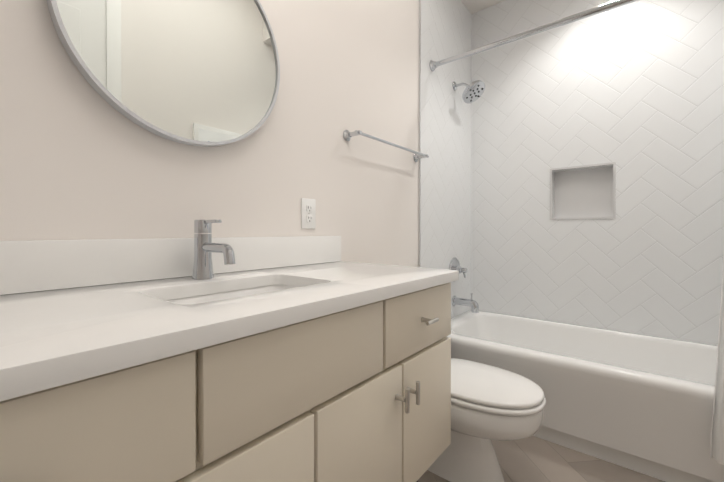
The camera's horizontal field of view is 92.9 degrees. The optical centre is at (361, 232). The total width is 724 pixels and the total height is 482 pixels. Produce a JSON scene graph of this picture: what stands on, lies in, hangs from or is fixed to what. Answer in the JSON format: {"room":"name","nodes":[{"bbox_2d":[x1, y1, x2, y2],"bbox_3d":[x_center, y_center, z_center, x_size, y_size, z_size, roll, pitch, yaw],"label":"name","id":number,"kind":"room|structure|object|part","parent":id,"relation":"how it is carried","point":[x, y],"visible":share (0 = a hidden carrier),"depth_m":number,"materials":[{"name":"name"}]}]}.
{"room":"bathroom","nodes":[
{"label":"bathroom","id":0,"kind":"room"},
{"bbox_2d":[0,0,418,266],"bbox_3d":[-0.731,-0.501,0.749,0.100,3.000,3.217,0,0,39],"label":"wall","id":1,"kind":"structure","parent":0,"point":[81,158],"depth_m":1.15,"materials":[{"name":"white paint"}]},
{"bbox_2d":[47,0,279,146],"bbox_3d":[-0.477,-0.542,0.951,0.031,0.590,0.590,0,0,39],"label":"wall mirror","id":2,"kind":"object","parent":1,"relation":"attached to","point":[204,73],"visible":0.98,"depth_m":0.92,"materials":[{"name":"silver metal"}]},
{"bbox_2d":[301,198,315,228],"bbox_3d":[-0.202,-0.074,1.311,0.009,0.114,0.070,0,0,39],"label":"electrical outlet","id":3,"kind":"object","parent":1,"relation":"attached to","point":[308,213],"visible":1,"depth_m":1.30,"materials":[{"name":"white plastic"}]},
{"bbox_2d":[343,130,428,161],"bbox_3d":[0.147,-0.421,1.683,0.078,0.048,0.626,0,0,39],"label":"towel rail","id":4,"kind":"object","parent":1,"relation":"attached to","point":[347,135],"visible":0.98,"depth_m":1.56,"materials":[{"name":"silver metal"}]},
{"bbox_2d":[419,0,420,266],"bbox_3d":[0.329,-0.308,1.960,0.010,2.600,0.005,0,0,39],"label":"trim","id":5,"kind":"structure","parent":1,"relation":"attached to","point":[420,132],"depth_m":1.96,"materials":[{"name":"silver metal"}]},
{"bbox_2d":[421,0,471,318],"bbox_3d":[0.559,-0.310,2.322,0.108,2.600,0.850,0,0,39],"label":"wall tiles","id":6,"kind":"structure","parent":1,"relation":"attached to","point":[446,28],"depth_m":2.22,"materials":[{"name":"white tile"}]},
{"bbox_2d":[449,258,467,277],"bbox_3d":[0.653,0.245,2.285,0.089,0.160,0.160,0,0,39],"label":"shower valve","id":7,"kind":"object","parent":6,"relation":"attached to","point":[454,264],"visible":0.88,"depth_m":2.27,"materials":[{"name":"silver metal"}]},
{"bbox_2d":[452,293,478,312],"bbox_3d":[0.684,0.451,2.261,0.169,0.120,0.068,0,0,39],"label":"tub spout","id":8,"kind":"object","parent":6,"relation":"attached to","point":[473,304],"visible":1,"depth_m":2.23,"materials":[{"name":"silver metal"}]},
{"bbox_2d":[452,80,484,103],"bbox_3d":[0.693,-0.934,2.238,0.202,0.161,0.157,0,0,39],"label":"shower head","id":9,"kind":"object","parent":6,"relation":"attached to","point":[473,91],"visible":0.98,"depth_m":2.21},
{"bbox_2d":[429,0,638,70],"bbox_3d":[1.012,-0.998,1.575,1.534,0.060,0.060,0,0,39],"label":"shower curtain rod","id":10,"kind":"object","parent":6,"relation":"attached to","point":[433,65],"visible":1,"depth_m":1.68,"materials":[{"name":"silver metal"}]},
{"bbox_2d":[710,260,723,464],"bbox_3d":[1.409,-0.111,1.156,0.346,1.816,0.208,0,0,39],"label":"shower curtain","id":11,"kind":"object","parent":10,"relation":"hanging from","point":[717,441],"visible":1,"depth_m":1.21,"materials":[{"name":"white fabric"}]},
{"bbox_2d":[461,0,504,13],"bbox_3d":[1.178,-1.832,1.773,1.650,0.450,0.804,0,0,39],"label":"ceiling","id":12,"kind":"structure","parent":0,"point":[473,6],"depth_m":2.42,"materials":[{"name":"white paint"}]},
{"bbox_2d":[418,436,664,481],"bbox_3d":[0.177,1.050,0.565,1.750,0.100,4.067,0,0,39],"label":"floor","id":13,"kind":"structure","parent":0,"point":[532,459],"depth_m":1.47,"materials":[{"name":"beige tile"}]},
{"bbox_2d":[0,219,458,481],"bbox_3d":[-0.281,0.482,0.789,0.550,1.033,1.240,0,0,39],"label":"bathroom vanity","id":14,"kind":"object","parent":13,"relation":"on","point":[202,358],"visible":1,"depth_m":0.61,"materials":[{"name":"beige paint"}]},
{"bbox_2d":[0,236,458,401],"bbox_3d":[-0.285,0.083,0.791,0.538,0.136,1.240,0,0,39],"label":"countertop","id":15,"kind":"structure","parent":14,"relation":"on","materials":[{"name":"white stone"}]},
{"bbox_2d":[192,219,235,278],"bbox_3d":[-0.377,0.043,0.878,0.174,0.154,0.054,0,0,39],"label":"faucet","id":16,"kind":"object","parent":15,"relation":"on","point":[204,247],"depth_m":0.90,"materials":[{"name":"silver metal"}]},
{"bbox_2d":[164,285,296,304],"bbox_3d":[-0.272,0.226,0.794,0.290,0.150,0.430,0,0,39],"label":"sink basin","id":17,"kind":"object","parent":15,"relation":"in","point":[227,292],"depth_m":0.87,"materials":[{"name":"white ceramic"}]},
{"bbox_2d":[427,358,545,481],"bbox_3d":[0.398,0.622,1.489,0.710,0.745,0.464,0,0,39],"label":"toilet","id":18,"kind":"object","parent":13,"relation":"on","point":[489,403],"visible":0.52,"depth_m":1.33,"materials":[{"name":"white ceramic"}]},
{"bbox_3d":[0.482,0.621,1.420,0.493,0.046,0.376,0,0,39],"label":"seat","id":19,"kind":"part","parent":18,"relation":"part of","materials":[{"name":"white plastic"}]},
{"bbox_2d":[446,310,723,481],"bbox_3d":[1.166,0.778,1.778,1.523,0.430,0.729,0,0,39],"label":"bathtub","id":20,"kind":"object","parent":13,"relation":"on","point":[641,403],"visible":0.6,"depth_m":1.53,"materials":[{"name":"white ceramic"}]},
{"bbox_2d":[471,0,723,344],"bbox_3d":[1.437,-0.309,2.100,1.750,2.600,0.124,0,0,39],"label":"wall","id":21,"kind":"structure","parent":0,"point":[597,170],"depth_m":2.04,"materials":[{"name":"tile"}]}
]}

